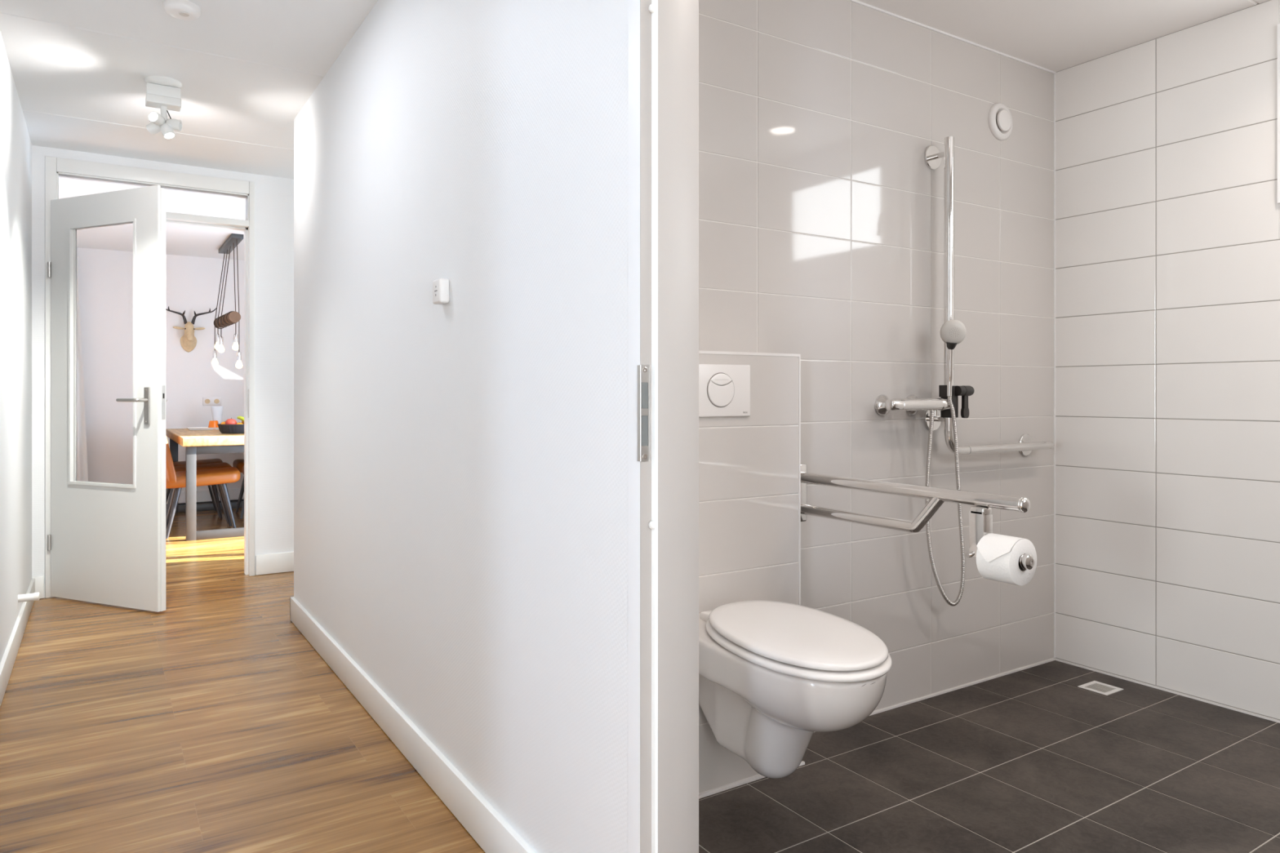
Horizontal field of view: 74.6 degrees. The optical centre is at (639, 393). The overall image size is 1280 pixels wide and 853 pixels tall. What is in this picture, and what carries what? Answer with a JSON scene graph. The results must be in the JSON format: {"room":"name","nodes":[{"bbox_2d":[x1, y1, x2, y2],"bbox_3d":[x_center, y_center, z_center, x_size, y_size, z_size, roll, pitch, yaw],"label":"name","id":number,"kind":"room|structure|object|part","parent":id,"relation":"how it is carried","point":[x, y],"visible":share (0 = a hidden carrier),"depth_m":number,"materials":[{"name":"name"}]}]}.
{"room":"home hallway","nodes":[
{"label":"home hallway","id":0,"kind":"room"},
{"bbox_2d":[0,31,31,663],"bbox_3d":[-1.312,-0.136,1.386,0.100,2.442,7.250,0,0,-33],"label":"wall","id":1,"kind":"structure","parent":0,"point":[15,145],"depth_m":3.45,"materials":[{"name":"white paint"}]},
{"bbox_2d":[0,578,35,706],"bbox_3d":[-1.934,1.028,2.460,0.015,0.110,4.650,0,0,-33],"label":"baseboard","id":2,"kind":"structure","parent":1,"relation":"attached to","point":[8,660],"depth_m":3.39,"materials":[{"name":"white paint"}]},
{"bbox_2d":[17,592,39,602],"bbox_3d":[-2.694,0.900,3.701,0.076,0.037,0.037,0,0,-33],"label":"stopper","id":3,"kind":"object","parent":1,"relation":"attached to","point":[36,596],"visible":1,"depth_m":3.69,"materials":[{"name":"white paint"}]},
{"bbox_3d":[-2.701,0.900,3.696,0.059,0.033,0.033,0,0,-33],"label":"stem","id":4,"kind":"part","parent":3,"relation":"part of","materials":[{"name":"white paint"}]},
{"bbox_2d":[31,145,293,598],"bbox_3d":[-2.153,-0.136,5.154,2.850,2.442,0.100,0,0,-33],"label":"wall","id":5,"kind":"structure","parent":0,"point":[273,195],"depth_m":5.03,"materials":[{"name":"white paint"}]},
{"bbox_2d":[44,155,254,612],"bbox_3d":[-2.567,-0.087,4.480,1.019,2.343,0.807,0,0,-33],"label":"door","id":6,"kind":"structure","parent":5,"relation":"in","point":[105,399],"depth_m":4.34,"materials":[{"name":"white paint"}]},
{"bbox_3d":[-2.742,-0.200,4.307,0.501,1.336,0.005,0,0,23],"label":"glass pane","id":7,"kind":"part","parent":6,"relation":"part of","materials":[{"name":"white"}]},
{"bbox_3d":[-2.483,0.033,4.197,0.142,0.018,0.182,0,0,23],"label":"handle","id":8,"kind":"part","parent":6,"relation":"part of","materials":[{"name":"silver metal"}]},
{"bbox_3d":[-2.438,0.062,4.151,0.036,0.184,0.008,0,0,23],"label":"handle plate","id":9,"kind":"part","parent":6,"relation":"part of","materials":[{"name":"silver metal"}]},
{"bbox_3d":[-2.746,-1.105,4.777,0.939,0.155,0.006,0,0,-33],"label":"transom pane","id":10,"kind":"part","parent":6,"relation":"part of","materials":[{"name":"clear glass"}]},
{"bbox_3d":[-2.357,0.045,4.150,0.006,0.170,0.018,0,0,23],"label":"lock plate","id":11,"kind":"part","parent":6,"relation":"part of","materials":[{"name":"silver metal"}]},
{"bbox_3d":[-2.330,0.060,4.996,0.003,0.170,0.035,0,0,-33],"label":"strike plate","id":12,"kind":"part","parent":6,"relation":"part of","materials":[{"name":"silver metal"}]},
{"bbox_2d":[31,551,293,598],"bbox_3d":[-2.103,1.024,5.119,2.604,0.118,0.016,0,0,-33],"label":"baseboard","id":13,"kind":"structure","parent":5,"relation":"attached to","point":[272,563],"depth_m":5.03,"materials":[{"name":"white paint"}]},
{"bbox_2d":[165,254,244,491],"bbox_3d":[-4.428,-0.111,8.001,4.000,2.392,0.150,0,0,-33],"label":"wall","id":14,"kind":"structure","parent":0,"point":[192,282],"depth_m":8.05,"materials":[{"name":"white paint"}]},
{"bbox_2d":[165,306,216,351],"bbox_3d":[-4.244,-0.607,7.908,0.467,0.429,0.224,0,0,-33],"label":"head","id":15,"kind":"object","parent":14,"relation":"attached to","point":[188,341],"visible":0.96,"depth_m":7.92},
{"bbox_2d":[165,488,244,509],"bbox_3d":[-4.656,1.007,7.754,3.150,0.155,0.021,0,0,-33],"label":"baseboard","id":16,"kind":"structure","parent":14,"relation":"attached to","point":[201,495],"depth_m":8.06,"materials":[{"name":"white paint"}]},
{"bbox_2d":[202,396,221,405],"bbox_3d":[-4.128,0.076,8.097,0.160,0.082,0.014,0,0,-33],"label":"wall socket","id":17,"kind":"object","parent":14,"relation":"attached to","point":[206,401],"visible":1,"depth_m":8.09,"materials":[{"name":"white plastic"}]},
{"bbox_2d":[293,0,627,852],"bbox_3d":[-0.762,-0.136,2.728,0.114,2.442,3.115,0,0,-33],"label":"wall","id":18,"kind":"structure","parent":0,"point":[460,464],"depth_m":2.08,"materials":[{"name":"white paint"}]},
{"bbox_2d":[289,596,535,852],"bbox_3d":[-0.206,1.028,3.152,1.538,0.110,3.035,0,0,-33],"label":"baseboard","id":19,"kind":"structure","parent":18,"relation":"attached to","point":[490,830],"depth_m":2.38,"materials":[{"name":"white paint"}]},
{"bbox_2d":[432,278,449,304],"bbox_3d":[-0.530,-0.271,2.235,0.028,0.064,0.062,0,0,-33],"label":"thermostat","id":20,"kind":"object","parent":18,"relation":"attached to","point":[441,286],"visible":1,"depth_m":2.21,"materials":[{"name":"white plastic"}]},
{"bbox_2d":[0,0,1269,260],"bbox_3d":[-1.213,-1.383,3.708,4.769,0.150,11.050,0,0,-33],"label":"ceiling","id":21,"kind":"structure","parent":0,"point":[246,69],"depth_m":3.23,"materials":[{"name":"white paint"}]},
{"bbox_2d":[144,75,182,138],"bbox_3d":[-1.997,-1.187,3.520,0.138,0.241,0.138,0,0,-33],"label":"ceiling spotlight","id":22,"kind":"object","parent":21,"relation":"hanging from","point":[164,93],"visible":1,"depth_m":3.50,"materials":[{"name":"white paint"}]},
{"bbox_3d":[-2.002,-1.139,3.458,0.037,0.037,0.012,0,0,5],"label":"spot bulb","id":23,"kind":"part","parent":22,"relation":"part of","materials":[{"name":"white glass"}]},
{"bbox_3d":[-1.996,-1.173,3.520,0.028,0.062,0.023,0,0,-33],"label":"stem","id":24,"kind":"part","parent":22,"relation":"part of","materials":[{"name":"white paint"}]},
{"bbox_3d":[-1.971,-1.084,3.511,0.036,0.022,0.035,0,0,-33],"label":"spot bulb","id":25,"kind":"part","parent":22,"relation":"part of","materials":[{"name":"white glass"}]},
{"bbox_2d":[163,0,200,20],"bbox_3d":[-1.546,-1.290,2.834,0.112,0.036,0.112,0,0,-33],"label":"smoke detector","id":26,"kind":"object","parent":21,"relation":"attached to","point":[185,10],"visible":1,"depth_m":2.81,"materials":[{"name":"white plastic"}]},
{"bbox_2d":[211,233,243,368],"bbox_3d":[-3.571,-0.756,7.244,0.166,1.102,0.910,0,0,-33],"label":"pendant lamp","id":27,"kind":"object","parent":21,"relation":"hanging from","point":[231,317],"visible":1,"depth_m":7.16,"materials":[{"name":"metal"}]},
{"bbox_2d":[211,350,217,365],"bbox_3d":[-3.788,-0.315,7.479,0.056,0.140,0.056,0,0,-33],"label":"bulb","id":28,"kind":"object","parent":27,"relation":"attached to","point":[215,362],"depth_m":7.46,"materials":[{"name":"white glass"}]},
{"bbox_2d":[214,333,220,349],"bbox_3d":[-3.686,-0.450,7.331,0.056,0.140,0.056,0,0,-33],"label":"bulb","id":29,"kind":"object","parent":27,"relation":"attached to","point":[217,335],"depth_m":7.32,"materials":[{"name":"white glass"}]},
{"bbox_3d":[-3.772,-0.824,7.537,0.104,0.898,0.087,0,0,-33],"label":"cord","id":30,"kind":"part","parent":27,"relation":"part of","materials":[{"name":"black fabric"}]},
{"bbox_2d":[217,336,224,352],"bbox_3d":[-3.584,-0.417,7.183,0.056,0.140,0.056,0,0,-33],"label":"bulb","id":31,"kind":"object","parent":27,"relation":"attached to","point":[220,348],"depth_m":7.17,"materials":[{"name":"white glass"}]},
{"bbox_3d":[-3.665,-0.892,7.380,0.104,0.763,0.067,0,0,-33],"label":"cord","id":32,"kind":"part","parent":27,"relation":"part of","materials":[{"name":"black fabric"}]},
{"bbox_3d":[-3.558,-0.875,7.223,0.104,0.796,0.047,0,0,-33],"label":"cord","id":33,"kind":"part","parent":27,"relation":"part of","materials":[{"name":"black fabric"}]},
{"bbox_3d":[-3.466,-0.883,7.091,0.104,0.780,0.045,0,0,-33],"label":"cord","id":34,"kind":"part","parent":27,"relation":"part of","materials":[{"name":"black fabric"}]},
{"bbox_3d":[-3.543,-1.290,7.262,0.090,0.035,0.910,0,0,-33],"label":"ceiling plate","id":35,"kind":"part","parent":27,"relation":"part of","materials":[{"name":"metal"}]},
{"bbox_3d":[-3.364,-0.804,6.942,0.104,0.938,0.085,0,0,-33],"label":"cord","id":36,"kind":"part","parent":27,"relation":"part of","materials":[{"name":"black fabric"}]},
{"bbox_2d":[231,333,238,350],"bbox_3d":[-3.419,-0.433,7.099,0.056,0.140,0.056,0,0,-33],"label":"bulb","id":37,"kind":"object","parent":27,"relation":"attached to","point":[235,346],"depth_m":7.08,"materials":[{"name":"white glass"}]},
{"bbox_2d":[235,351,242,368],"bbox_3d":[-3.327,-0.275,6.967,0.056,0.140,0.056,0,0,-33],"label":"bulb","id":38,"kind":"object","parent":27,"relation":"attached to","point":[238,365],"depth_m":6.95,"materials":[{"name":"white glass"}]},
{"bbox_2d":[0,508,1279,852],"bbox_3d":[-2.172,1.135,2.824,7.400,0.100,12.900,0,0,-33],"label":"floor","id":39,"kind":"structure","parent":0,"point":[206,722],"depth_m":2.47,"materials":[{"name":"brown wood"}]},
{"bbox_2d":[173,458,222,516],"bbox_3d":[-4.031,0.661,7.420,0.609,0.853,0.470,0,0,-31],"label":"dining chair","id":40,"kind":"object","parent":39,"relation":"on","point":[210,460],"visible":0.2,"depth_m":7.38,"materials":[{"name":"leather"}]},
{"bbox_3d":[-4.001,0.651,7.438,0.540,0.124,0.470,0,0,-31],"label":"seat","id":41,"kind":"part","parent":40,"relation":"part of","materials":[{"name":"leather"}]},
{"bbox_3d":[-3.924,0.891,7.677,0.041,0.393,0.133,0,0,26],"label":"leg","id":42,"kind":"part","parent":40,"relation":"part of","materials":[{"name":"grey metal"}]},
{"bbox_3d":[-3.753,0.891,7.394,0.133,0.393,0.041,0,0,2],"label":"leg","id":43,"kind":"part","parent":40,"relation":"part of","materials":[{"name":"grey metal"}]},
{"bbox_2d":[165,462,231,524],"bbox_3d":[-3.754,0.661,6.989,0.609,0.853,0.470,0,0,-34],"label":"dining chair","id":44,"kind":"object","parent":39,"relation":"on","point":[223,464],"visible":0.18,"depth_m":6.97,"materials":[{"name":"leather"}]},
{"bbox_3d":[-3.975,0.891,7.038,0.133,0.393,0.041,0,0,-2],"label":"leg","id":45,"kind":"part","parent":44,"relation":"part of","materials":[{"name":"grey metal"}]},
{"bbox_3d":[-3.786,0.891,6.767,0.115,0.393,0.091,0,0,-34],"label":"leg","id":46,"kind":"part","parent":44,"relation":"part of","materials":[{"name":"grey metal"}]},
{"bbox_3d":[-3.725,0.651,7.009,0.540,0.124,0.470,0,0,-34],"label":"seat","id":47,"kind":"part","parent":44,"relation":"part of","materials":[{"name":"leather"}]},
{"bbox_3d":[-3.663,0.891,7.252,0.041,0.393,0.133,0,0,23],"label":"leg","id":48,"kind":"part","parent":44,"relation":"part of","materials":[{"name":"grey metal"}]},
{"bbox_3d":[-3.476,0.891,6.979,0.133,0.393,0.041,0,0,-2],"label":"leg","id":49,"kind":"part","parent":44,"relation":"part of","materials":[{"name":"grey metal"}]},
{"bbox_2d":[165,435,240,538],"bbox_3d":[-3.471,0.661,6.549,0.609,0.853,0.470,0,0,-32],"label":"dining chair","id":50,"kind":"object","parent":39,"relation":"on","point":[175,480],"visible":0.65,"depth_m":6.42,"materials":[{"name":"leather"}]},
{"bbox_3d":[-3.689,0.891,6.609,0.133,0.393,0.041,0,0,1],"label":"leg","id":51,"kind":"part","parent":50,"relation":"part of","materials":[{"name":"grey metal"}]},
{"bbox_3d":[-3.657,0.475,6.434,0.173,0.480,0.470,0,0,-32],"label":"backrest","id":52,"kind":"part","parent":50,"relation":"part of","materials":[{"name":"leather"}]},
{"bbox_3d":[-3.515,0.891,6.329,0.115,0.393,0.091,0,0,-32],"label":"leg","id":53,"kind":"part","parent":50,"relation":"part of","materials":[{"name":"grey metal"}]},
{"bbox_3d":[-3.441,0.651,6.567,0.540,0.124,0.470,0,0,-32],"label":"seat","id":54,"kind":"part","parent":50,"relation":"part of","materials":[{"name":"leather"}]},
{"bbox_3d":[-3.367,0.891,6.807,0.041,0.393,0.133,0,0,26],"label":"leg","id":55,"kind":"part","parent":50,"relation":"part of","materials":[{"name":"grey metal"}]},
{"bbox_3d":[-3.193,0.891,6.525,0.133,0.393,0.041,0,0,1],"label":"leg","id":56,"kind":"part","parent":50,"relation":"part of","materials":[{"name":"grey metal"}]},
{"bbox_2d":[165,428,244,541],"bbox_3d":[-3.463,0.705,7.147,0.900,0.760,1.870,0,0,-33],"label":"dining table","id":57,"kind":"object","parent":39,"relation":"on","point":[195,442],"visible":0.48,"depth_m":6.25,"materials":[{"name":"brown wood"}]},
{"bbox_2d":[186,426,218,430],"bbox_3d":[-3.866,0.313,7.477,0.300,0.020,0.150,0,0,-33],"label":"serving tray","id":58,"kind":"object","parent":57,"relation":"on","point":[195,428],"visible":0.89,"depth_m":7.41,"materials":[{"name":"white"}]},
{"bbox_2d":[208,420,218,427],"bbox_3d":[-3.804,0.281,7.493,0.092,0.076,0.091,0,0,-33],"label":"cup","id":59,"kind":"object","parent":58,"relation":"on","point":[212,424],"visible":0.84,"depth_m":7.46,"materials":[{"name":"orange ceramic"}]},
{"bbox_2d":[211,406,222,423],"bbox_3d":[-3.899,0.221,7.741,0.100,0.207,0.100,0,0,-33],"label":"vase","id":60,"kind":"object","parent":57,"relation":"on","point":[217,411],"visible":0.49,"depth_m":7.71,"materials":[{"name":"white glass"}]},
{"bbox_2d":[217,423,244,433],"bbox_3d":[-3.295,0.284,6.857,0.281,0.072,0.281,0,0,-33],"label":"fruit basket","id":61,"kind":"object","parent":57,"relation":"on","point":[224,428],"visible":0.62,"depth_m":6.74,"materials":[{"name":"grey metal"}]},
{"bbox_2d":[225,417,236,424],"bbox_3d":[-3.308,0.236,6.790,0.086,0.079,0.086,0,0,-33],"label":"apple","id":62,"kind":"object","parent":61,"relation":"in","point":[229,421],"visible":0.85,"depth_m":6.76,"materials":[{"name":"red food"}]},
{"bbox_2d":[236,416,244,421],"bbox_3d":[-3.229,0.212,6.839,0.104,0.057,0.071,0,0,-12],"label":"banana bunch","id":63,"kind":"object","parent":61,"relation":"on","point":[241,418],"visible":0.59,"depth_m":6.80,"materials":[{"name":"yellow food"}]},
{"bbox_2d":[232,459,244,518],"bbox_3d":[-3.335,0.661,7.603,0.609,0.853,0.470,0,0,-31],"label":"dining chair","id":64,"kind":"object","parent":39,"relation":"on","point":[238,464],"visible":0.08,"depth_m":7.43,"materials":[{"name":"leather"}]},
{"bbox_3d":[-3.365,0.651,7.585,0.540,0.124,0.470,0,0,-31],"label":"seat","id":65,"kind":"part","parent":64,"relation":"part of","materials":[{"name":"leather"}]},
{"bbox_3d":[-3.612,0.891,7.629,0.133,0.393,0.041,0,0,2],"label":"leg","id":66,"kind":"part","parent":64,"relation":"part of","materials":[{"name":"grey metal"}]},
{"bbox_3d":[-3.442,0.891,7.346,0.041,0.393,0.133,0,0,26],"label":"leg","id":67,"kind":"part","parent":64,"relation":"part of","materials":[{"name":"grey metal"}]},
{"bbox_2d":[1078,680,1123,695],"bbox_3d":[1.695,1.094,3.089,0.112,0.022,0.107,0,0,-33],"label":"floor drain","id":68,"kind":"object","parent":39,"relation":"in","point":[1086,686],"visible":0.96,"depth_m":3.09,"materials":[{"name":"white plastic"}]},
{"bbox_2d":[698,350,800,794],"bbox_3d":[0.133,0.485,2.329,0.702,1.200,0.154,0,0,-33],"label":"wall","id":69,"kind":"structure","parent":0,"point":[749,467],"depth_m":2.35,"materials":[{"name":"white tile"}]},
{"bbox_2d":[698,364,750,417],"bbox_3d":[0.218,-0.008,2.285,0.213,0.144,0.014,0,0,-33],"label":"flush plate","id":70,"kind":"object","parent":69,"relation":"attached to","point":[724,389],"visible":0.95,"depth_m":2.29,"materials":[{"name":"white plastic"}]},
{"bbox_2d":[698,600,892,778],"bbox_3d":[0.363,0.756,2.061,0.380,0.404,0.549,0,0,-33],"label":"toilet","id":71,"kind":"object","parent":69,"relation":"attached to","point":[773,675],"visible":0.95,"depth_m":1.96,"materials":[{"name":"white ceramic"}]},
{"bbox_3d":[0.377,0.579,2.039,0.348,0.048,0.478,0,0,-33],"label":"lid","id":72,"kind":"part","parent":71,"relation":"part of","materials":[{"name":"white plastic"}]},
{"bbox_2d":[698,0,1053,711],"bbox_3d":[0.656,-0.136,2.827,2.578,2.542,0.120,0,0,-33],"label":"wall","id":73,"kind":"structure","parent":0,"point":[821,208],"depth_m":2.89,"materials":[{"name":"white tile"}]},
{"bbox_2d":[875,394,952,416],"bbox_3d":[0.921,0.040,2.857,0.309,0.074,0.117,0,0,-33],"label":"mixer","id":74,"kind":"object","parent":73,"relation":"attached to","point":[912,404],"visible":0.98,"depth_m":2.83,"materials":[{"name":"silver metal"}]},
{"bbox_2d":[933,409,937,416],"bbox_3d":[1.009,0.066,2.869,0.019,0.022,0.019,0,0,-33],"label":"outlet","id":75,"kind":"object","parent":74,"relation":"attached to","point":[935,411],"depth_m":2.86,"materials":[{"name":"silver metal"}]},
{"bbox_2d":[924,395,965,606],"bbox_3d":[1.071,0.378,2.907,0.195,0.744,0.072,0,0,-33],"label":"shower hose","id":76,"kind":"object","parent":74,"relation":"hanging from","point":[945,597],"visible":0.92,"depth_m":2.89,"materials":[{"name":"silver metal"}]},
{"bbox_2d":[800,462,1030,533],"bbox_3d":[0.667,0.305,2.277,0.085,0.240,0.818,0,0,-33],"label":"grab rail","id":77,"kind":"object","parent":73,"relation":"attached to","point":[937,496],"visible":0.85,"depth_m":2.24,"materials":[{"name":"silver metal"}]},
{"bbox_3d":[0.465,0.305,2.592,0.085,0.240,0.070,0,0,-33],"label":"wall plate","id":78,"kind":"part","parent":77,"relation":"part of","materials":[{"name":"silver metal"}]},
{"bbox_2d":[965,506,1035,569],"bbox_3d":[0.853,0.340,1.989,0.044,0.131,0.155,0,0,-35],"label":"toilet roll holder","id":79,"kind":"object","parent":77,"relation":"hanging from","point":[980,518],"visible":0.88,"depth_m":2.02,"materials":[{"name":"silver metal"}]},
{"bbox_3d":[0.799,0.393,2.039,0.013,0.012,0.012,0,0,-33],"label":"knob","id":80,"kind":"part","parent":79,"relation":"part of","materials":[{"name":"silver metal"}]},
{"bbox_2d":[976,533,1036,586],"bbox_3d":[0.863,0.391,1.981,0.114,0.110,0.088,0,0,-33],"label":"toilet paper roll","id":81,"kind":"object","parent":79,"relation":"hanging from","point":[997,556],"visible":0.94,"depth_m":1.95,"materials":[{"name":"white paper"}]},
{"bbox_2d":[848,0,1055,657],"bbox_3d":[0.690,-0.115,2.775,2.378,2.384,0.007,0,0,-33],"label":"trim","id":82,"kind":"structure","parent":73,"relation":"attached to","point":[853,1],"depth_m":3.42,"materials":[{"name":"white plastic"}]},
{"bbox_2d":[924,136,1053,455],"bbox_3d":[1.321,-0.326,3.111,0.665,1.142,0.121,0,0,-33],"label":"grab rail","id":83,"kind":"object","parent":73,"relation":"attached to","point":[932,155],"depth_m":2.94,"materials":[{"name":"silver metal"}]},
{"bbox_2d":[939,320,966,395],"bbox_3d":[1.067,-0.121,2.868,0.085,0.260,0.054,0,0,-7],"label":"shower","id":84,"kind":"object","parent":83,"relation":"attached to","point":[953,332],"visible":1,"depth_m":2.85,"materials":[{"name":"silver metal"}]},
{"bbox_3d":[1.061,-0.072,2.870,0.021,0.163,0.032,0,0,13],"label":"handle","id":85,"kind":"part","parent":84,"relation":"part of","materials":[{"name":"silver metal"}]},
{"bbox_3d":[1.114,0.029,2.947,0.113,0.116,0.069,0,0,-33],"label":"shower slider bracket","id":86,"kind":"part","parent":83,"relation":"part of","materials":[{"name":"black plastic"}]},
{"bbox_3d":[1.140,0.045,2.945,0.032,0.084,0.012,0,0,-33],"label":"lever","id":87,"kind":"part","parent":83,"relation":"part of","materials":[{"name":"grey plastic"}]},
{"bbox_3d":[1.137,-0.009,2.943,0.079,0.036,0.036,0,0,-33],"label":"knob","id":88,"kind":"part","parent":83,"relation":"part of","materials":[{"name":"grey plastic"}]},
{"bbox_2d":[698,657,1279,799],"bbox_3d":[1.314,1.081,1.804,2.378,0.007,2.314,0,0,-33],"label":"trim","id":89,"kind":"structure","parent":73,"relation":"attached to","point":[757,777],"depth_m":2.98,"materials":[{"name":"white plastic"}]},
{"bbox_2d":[988,102,1013,140],"bbox_3d":[1.388,-1.042,3.211,0.142,0.142,0.026,0,0,-33],"label":"air vent","id":90,"kind":"object","parent":73,"relation":"in","point":[1000,117],"visible":1,"depth_m":3.20,"materials":[{"name":"white plastic"}]},
{"bbox_2d":[1055,0,1279,720],"bbox_3d":[2.453,-0.136,2.506,0.300,2.542,2.564,0,0,-33],"label":"wall","id":91,"kind":"structure","parent":0,"point":[1167,208],"depth_m":3.04,"materials":[{"name":"grey tile"}]},
{"bbox_2d":[1277,23,1279,203],"bbox_3d":[2.326,-0.921,2.435,0.131,0.589,0.798,0,0,-33],"label":"window","id":92,"kind":"structure","parent":91,"relation":"in","point":[1278,24],"depth_m":2.76,"materials":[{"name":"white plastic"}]},
{"bbox_3d":[0.850,-0.136,0.219,0.114,2.442,2.950,0,0,-33],"label":"wall","id":93,"kind":"structure","parent":0,"visible":0},
{"bbox_2d":[627,0,698,852],"bbox_3d":[0.299,0.012,1.075,0.118,2.145,1.035,0,0,-33],"label":"door frame","id":94,"kind":"structure","parent":93,"relation":"in","point":[663,35],"depth_m":1.45,"materials":[{"name":"white paint"}]},
{"bbox_3d":[-0.003,0.015,1.460,0.022,2.140,0.050,0,0,-33],"label":"frame casing","id":95,"kind":"part","parent":94,"relation":"part of","materials":[{"name":"white paint"}]},
{"bbox_3d":[0.006,0.034,1.440,0.019,0.165,0.010,0,0,-33],"label":"strike plate","id":96,"kind":"part","parent":94,"relation":"part of","materials":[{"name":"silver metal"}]}
]}

